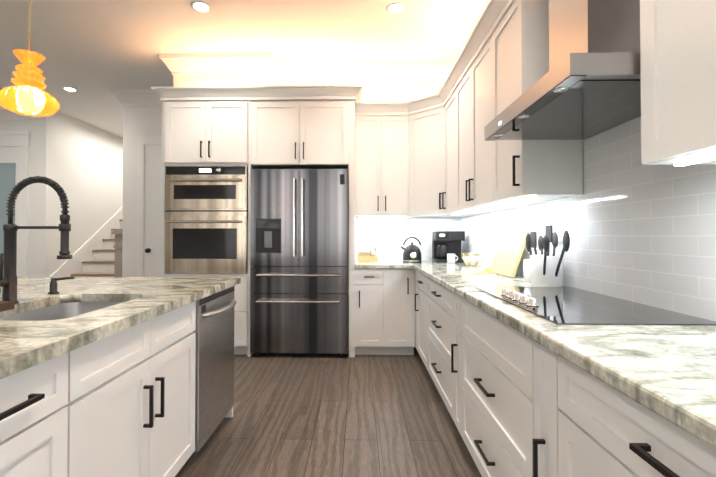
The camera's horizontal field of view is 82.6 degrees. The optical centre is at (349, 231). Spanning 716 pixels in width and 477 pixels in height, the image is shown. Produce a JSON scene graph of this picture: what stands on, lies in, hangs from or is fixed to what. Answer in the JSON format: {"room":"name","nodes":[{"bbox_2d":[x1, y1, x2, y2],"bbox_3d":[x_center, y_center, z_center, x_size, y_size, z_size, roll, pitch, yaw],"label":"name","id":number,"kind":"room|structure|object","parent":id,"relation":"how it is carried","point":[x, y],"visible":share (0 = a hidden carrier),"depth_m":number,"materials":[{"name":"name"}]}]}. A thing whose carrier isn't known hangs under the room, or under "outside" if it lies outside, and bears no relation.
{"room":"kitchen","nodes":[
{"label":"kitchen","id":0,"kind":"room"},
{"bbox_2d":[0,115,52,276],"bbox_3d":[-6.769,-0.304,6.278,4.350,3.150,0.120,0,-1,1],"label":"wall","id":1,"kind":"structure","parent":0,"point":[39,211],"depth_m":6.18,"materials":[{"name":"white paint"}]},
{"bbox_2d":[0,131,31,276],"bbox_3d":[-5.546,-0.121,6.158,1.440,2.780,0.059,0,-1,1],"label":"front door","id":2,"kind":"structure","parent":1,"relation":"in","point":[14,157],"depth_m":6.16,"materials":[{"name":"white wood"}]},
{"bbox_2d":[0,105,46,119],"bbox_3d":[-6.771,-1.786,6.181,4.350,0.190,0.110,0,-1,1],"label":"crown molding","id":3,"kind":"structure","parent":1,"relation":"attached to","point":[5,114],"depth_m":6.17,"materials":[{"name":"white wood"}]},
{"bbox_2d":[51,112,122,274],"bbox_3d":[-4.609,-0.281,8.280,0.120,3.150,3.980,0,-1,1],"label":"wall","id":4,"kind":"structure","parent":0,"point":[87,168],"depth_m":7.01,"materials":[{"name":"white paint"}]},
{"bbox_2d":[55,220,60,225],"bbox_3d":[-4.588,-0.118,6.407,0.005,0.120,0.120,0,-1,1],"label":"light switch","id":5,"kind":"object","parent":4,"relation":"attached to","point":[57,222],"visible":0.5,"depth_m":6.40,"materials":[{"name":"white plastic"}]},
{"bbox_2d":[122,106,134,276],"bbox_3d":[-2.947,-0.285,7.883,0.160,3.150,4.700,0,-1,1],"label":"wall","id":6,"kind":"structure","parent":0,"point":[128,186],"depth_m":5.54,"materials":[{"name":"white paint"}]},
{"bbox_2d":[111,90,119,101],"bbox_3d":[-3.070,-1.767,7.748,0.140,0.190,4.610,0,-1,1],"label":"crown molding","id":7,"kind":"structure","parent":6,"relation":"attached to","point":[116,93],"depth_m":5.45,"materials":[{"name":"white"}]},
{"bbox_2d":[134,106,161,276],"bbox_3d":[-2.353,-0.313,5.579,1.130,3.150,0.120,0,-1,1],"label":"wall","id":8,"kind":"structure","parent":0,"point":[148,121],"depth_m":5.54,"materials":[{"name":"white paint"}]},
{"bbox_2d":[120,89,161,105],"bbox_3d":[-2.481,-1.794,5.485,1.140,0.190,0.110,0,-1,1],"label":"crown molding","id":9,"kind":"structure","parent":8,"relation":"attached to","point":[129,97],"depth_m":5.49,"materials":[{"name":"white wood"}]},
{"bbox_2d":[137,136,161,276],"bbox_3d":[-2.405,-0.009,5.504,0.930,2.540,0.024,0,-1,1],"label":"hall door","id":10,"kind":"structure","parent":8,"relation":"in","point":[149,167],"depth_m":5.51,"materials":[{"name":"white wood"}]},
{"bbox_2d":[164,166,247,273],"bbox_3d":[-1.424,-0.110,4.304,0.818,1.071,0.664,0,-1,1],"label":"wall oven","id":11,"kind":"object","parent":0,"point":[206,223],"visible":0.98,"depth_m":4.03,"materials":[{"name":"silver metal"}]},
{"bbox_2d":[173,74,268,85],"bbox_3d":[-1.431,-1.684,4.590,1.000,0.430,0.250,0,-1,1],"label":"wall","id":12,"kind":"structure","parent":0,"point":[223,80],"depth_m":4.46,"materials":[{"name":"white paint"}]},
{"bbox_2d":[159,52,275,79],"bbox_3d":[-1.434,-1.806,4.426,1.220,0.190,0.140,0,-1,1],"label":"crown molding","id":13,"kind":"structure","parent":12,"relation":"attached to","point":[269,67],"depth_m":4.41,"materials":[{"name":"white wood"}]},
{"bbox_2d":[0,0,485,137],"bbox_3d":[-3.779,-1.962,3.570,10.450,0.100,13.400,0,-1,1],"label":"ceiling","id":14,"kind":"structure","parent":0,"point":[94,52],"depth_m":3.98,"materials":[{"name":"white paint"}]},
{"bbox_2d":[0,0,59,116],"bbox_3d":[-1.150,-1.178,1.472,0.180,1.515,0.180,0,-1,1],"label":"pendant light","id":15,"kind":"object","parent":14,"relation":"hanging from","point":[26,95],"visible":1,"depth_m":1.43,"materials":[{"name":"orange glass"}]},
{"bbox_2d":[62,87,77,91],"bbox_3d":[-3.713,-1.886,5.426,0.160,0.006,0.150,0,-1,1],"label":"recessed light","id":16,"kind":"object","parent":14,"relation":"in","point":[65,88],"depth_m":5.43,"materials":[{"name":"white"}]},
{"bbox_2d":[190,1,211,11],"bbox_3d":[-1.264,-1.909,3.464,0.168,0.006,0.153,0,-1,1],"label":"recessed light","id":17,"kind":"object","parent":14,"relation":"in","point":[200,6],"depth_m":3.46,"materials":[{"name":"white"}]},
{"bbox_2d":[386,2,405,13],"bbox_3d":[0.397,-1.909,3.487,0.165,0.006,0.169,0,-1,1],"label":"recessed light","id":18,"kind":"object","parent":14,"relation":"in","point":[391,8],"depth_m":3.49,"materials":[{"name":"white"}]},
{"bbox_2d":[175,342,481,476],"bbox_3d":[-3.779,1.288,3.532,10.450,0.100,13.400,0,-1,1],"label":"floor","id":19,"kind":"structure","parent":0,"point":[313,415],"depth_m":2.59,"materials":[{"name":"brown wood"}]},
{"bbox_2d":[50,207,122,276],"bbox_3d":[-3.790,-0.633,8.031,1.529,3.849,4.210,0,-1,1],"label":"staircase","id":20,"kind":"structure","parent":19,"relation":"on","point":[98,253],"depth_m":6.96,"materials":[{"name":"white wood"}]},
{"bbox_2d":[0,281,240,476],"bbox_3d":[-1.647,0.772,1.059,1.825,0.874,3.340,0,-1,1],"label":"kitchen island","id":21,"kind":"object","parent":19,"relation":"on","point":[116,376],"depth_m":1.48,"materials":[{"name":"white wood"}]},
{"bbox_2d":[0,277,239,372],"bbox_3d":[-1.694,0.314,1.071,1.830,0.040,3.450,0,-1,1],"label":"island countertop","id":22,"kind":"structure","parent":21,"relation":"on","point":[21,342],"depth_m":1.70,"materials":[{"name":"beige stone"}]},
{"bbox_2d":[0,301,14,311],"bbox_3d":[-1.389,0.283,1.494,0.200,0.030,0.150,0,-1,1],"label":"soap tray","id":23,"kind":"object","parent":22,"relation":"on","point":[6,305],"visible":1,"depth_m":1.54,"materials":[{"name":"brown wood"}]},
{"bbox_2d":[0,257,0,291],"bbox_3d":[-1.352,0.132,1.495,0.086,0.270,0.082,0,-1,1],"label":"soap bottle","id":24,"kind":"object","parent":23,"relation":"on","point":[0,274],"visible":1,"depth_m":1.53,"materials":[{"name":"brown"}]},
{"bbox_2d":[0,176,71,303],"bbox_3d":[-1.296,0.035,1.672,0.287,0.530,0.096,0,-1,1],"label":"faucet","id":25,"kind":"object","parent":22,"relation":"on","point":[8,256],"visible":0.98,"depth_m":1.68,"materials":[{"name":"black metal"}]},
{"bbox_2d":[47,276,74,293],"bbox_3d":[-1.400,0.262,1.980,0.125,0.084,0.047,0,-1,1],"label":"soap dispenser","id":26,"kind":"object","parent":22,"relation":"on","point":[53,286],"visible":1,"depth_m":1.97,"materials":[{"name":"black metal"}]},
{"bbox_2d":[0,297,131,320],"bbox_3d":[-1.166,0.440,1.668,0.480,0.222,0.690,0,-1,1],"label":"sink","id":27,"kind":"object","parent":22,"relation":"in","point":[51,310],"depth_m":1.93,"materials":[{"name":"silver metal"}]},
{"bbox_2d":[193,286,236,451],"bbox_3d":[-0.991,0.746,2.396,0.575,0.778,0.596,0,-1,1],"label":"dishwasher","id":28,"kind":"object","parent":21,"relation":"in","point":[214,312],"depth_m":2.29,"materials":[{"name":"silver metal"}]},
{"bbox_2d":[250,169,348,357],"bbox_3d":[-0.489,0.320,4.281,0.956,1.851,0.717,0,-1,1],"label":"refrigerator","id":29,"kind":"object","parent":19,"relation":"on","point":[299,261],"visible":1,"depth_m":3.99,"materials":[{"name":"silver metal"}]},
{"bbox_2d":[349,261,715,476],"bbox_3d":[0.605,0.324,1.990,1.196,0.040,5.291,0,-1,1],"label":"base cabinet","id":30,"kind":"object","parent":19,"relation":"on","point":[526,394],"depth_m":1.25,"materials":[{"name":"white wood"}]},
{"bbox_2d":[358,239,377,261],"bbox_3d":[0.197,0.208,4.456,0.220,0.250,0.120,0,-1,1],"label":"tool","id":31,"kind":"object","parent":30,"relation":"on","point":[370,256],"visible":1,"depth_m":4.42,"materials":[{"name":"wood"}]},
{"bbox_2d":[400,237,421,261],"bbox_3d":[0.662,0.196,4.404,0.230,0.273,0.205,0,-1,1],"label":"kettle","id":32,"kind":"object","parent":30,"relation":"on","point":[411,252],"visible":1,"depth_m":4.33,"materials":[{"name":"black metal"}]},
{"bbox_2d":[432,231,464,262],"bbox_3d":[1.066,0.168,4.407,0.300,0.330,0.260,0,-1,1],"label":"coffee maker","id":33,"kind":"object","parent":30,"relation":"on","point":[444,243],"visible":0.92,"depth_m":4.32,"materials":[{"name":"black plastic"}]},
{"bbox_2d":[447,254,457,262],"bbox_3d":[1.063,0.283,4.206,0.117,0.095,0.083,0,-1,1],"label":"mug","id":34,"kind":"object","parent":30,"relation":"on","point":[450,258],"visible":1,"depth_m":4.17,"materials":[{"name":"white ceramic"}]},
{"bbox_2d":[461,253,480,266],"bbox_3d":[1.111,0.265,3.735,0.176,0.116,0.176,0,-1,1],"label":"basket","id":35,"kind":"object","parent":30,"relation":"on","point":[470,261],"visible":1,"depth_m":3.69,"materials":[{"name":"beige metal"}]},
{"bbox_2d":[476,267,493,272],"bbox_3d":[1.038,0.297,3.126,0.090,0.040,0.140,0,-1,1],"label":"holder","id":36,"kind":"object","parent":30,"relation":"on","point":[483,270],"visible":1,"depth_m":3.06,"materials":[{"name":"ceramic"}]},
{"bbox_2d":[490,227,530,276],"bbox_3d":[1.148,0.144,2.945,0.132,0.339,0.460,0,-1,1],"label":"cutting board","id":37,"kind":"object","parent":30,"relation":"on","point":[508,253],"visible":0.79,"depth_m":2.88,"materials":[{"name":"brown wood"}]},
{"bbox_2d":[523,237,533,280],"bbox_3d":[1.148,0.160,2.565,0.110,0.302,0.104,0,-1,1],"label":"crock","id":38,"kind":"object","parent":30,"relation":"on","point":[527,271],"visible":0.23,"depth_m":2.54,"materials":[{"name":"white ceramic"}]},
{"bbox_2d":[526,225,569,286],"bbox_3d":[1.110,0.138,2.300,0.173,0.339,0.381,0,-1,1],"label":"utensil crock","id":39,"kind":"object","parent":30,"relation":"on","point":[546,267],"visible":1,"depth_m":2.25,"materials":[{"name":"white ceramic"}]},
{"bbox_2d":[473,286,715,325],"bbox_3d":[0.923,0.283,1.740,0.521,0.037,0.939,0,-1,1],"label":"cooktop","id":40,"kind":"object","parent":30,"relation":"in","point":[566,306],"visible":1,"depth_m":1.54,"materials":[{"name":"black glass"}]},
{"bbox_2d":[247,82,443,333],"bbox_3d":[-0.327,-0.323,4.734,3.200,3.150,0.120,0,-1,1],"label":"wall","id":41,"kind":"structure","parent":0,"point":[390,91],"depth_m":4.67,"materials":[{"name":"white paint"}]},
{"bbox_2d":[268,61,451,82],"bbox_3d":[0.115,-1.804,4.617,2.090,0.190,0.130,0,-1,1],"label":"crown molding","id":42,"kind":"structure","parent":41,"relation":"attached to","point":[380,71],"depth_m":4.62,"materials":[{"name":"white"}]},
{"bbox_2d":[355,112,410,216],"bbox_3d":[0.373,-0.696,4.473,0.621,1.069,0.361,0,-1,1],"label":"upper cabinet","id":43,"kind":"object","parent":41,"relation":"attached to","point":[378,135],"depth_m":4.34,"materials":[{"name":"white wood"}]},
{"bbox_2d":[355,217,458,260],"bbox_3d":[0.652,0.079,4.643,1.170,0.515,0.008,0,-1,1],"label":"tile backsplash","id":44,"kind":"structure","parent":41,"relation":"attached to","point":[389,233],"depth_m":4.64,"materials":[{"name":"white tile"}]},
{"bbox_2d":[420,235,425,244],"bbox_3d":[0.836,0.104,4.631,0.070,0.115,0.006,0,-1,1],"label":"outlet","id":45,"kind":"object","parent":44,"relation":"attached to","point":[423,239],"visible":0.93,"depth_m":4.63,"materials":[{"name":"white plastic"}]},
{"bbox_2d":[480,140,583,286],"bbox_3d":[1.245,-0.370,0.748,0.120,3.150,8.020,0,-1,1],"label":"wall","id":46,"kind":"structure","parent":0,"point":[583,176],"depth_m":2.12,"materials":[{"name":"white paint"}]},
{"bbox_2d":[399,92,462,216],"bbox_3d":[0.910,-0.757,4.297,0.689,1.187,0.689,0,-1,1],"label":"upper cabinet","id":47,"kind":"object","parent":46,"relation":"attached to","point":[420,115],"depth_m":4.22,"materials":[{"name":"white wood"}]},
{"bbox_2d":[439,68,484,215],"bbox_3d":[1.066,-0.763,3.769,0.353,1.187,0.588,0,-1,1],"label":"upper cabinet","id":48,"kind":"object","parent":46,"relation":"attached to","point":[447,93],"depth_m":3.89,"materials":[{"name":"white wood"}]},
{"bbox_2d":[452,0,488,66],"bbox_3d":[1.128,-1.850,0.708,0.110,0.190,7.900,0,-1,1],"label":"crown molding","id":49,"kind":"structure","parent":46,"relation":"attached to","point":[485,4],"depth_m":3.82,"materials":[{"name":"white wood"}]},
{"bbox_2d":[455,20,528,211],"bbox_3d":[1.072,-0.771,3.060,0.311,1.187,1.064,0,-1,1],"label":"upper cabinet","id":50,"kind":"object","parent":46,"relation":"attached to","point":[471,74],"depth_m":3.04,"materials":[{"name":"white wood"}]},
{"bbox_2d":[487,0,582,203],"bbox_3d":[1.056,-0.779,2.379,0.311,1.187,0.532,0,-1,1],"label":"upper cabinet","id":51,"kind":"object","parent":46,"relation":"attached to","point":[518,171],"depth_m":2.15,"materials":[{"name":"white wood"}]},
{"bbox_2d":[484,0,640,140],"bbox_3d":[0.944,-1.200,1.676,0.519,1.464,0.850,0,-1,1],"label":"range hood","id":52,"kind":"object","parent":46,"relation":"attached to","point":[587,85],"visible":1,"depth_m":1.57,"materials":[{"name":"silver metal"}]},
{"bbox_2d":[459,116,715,321],"bbox_3d":[1.182,-0.102,0.786,0.008,0.785,7.700,0,-1,1],"label":"tile backsplash","id":53,"kind":"structure","parent":46,"relation":"attached to","point":[634,227],"depth_m":1.74,"materials":[{"name":"white tile"}]},
{"bbox_2d":[640,0,715,165],"bbox_3d":[1.020,-0.799,0.729,0.311,1.187,0.998,0,-1,1],"label":"upper cabinet","id":54,"kind":"object","parent":46,"relation":"attached to","point":[678,37],"depth_m":1.10,"materials":[{"name":"white wood"}]}
]}

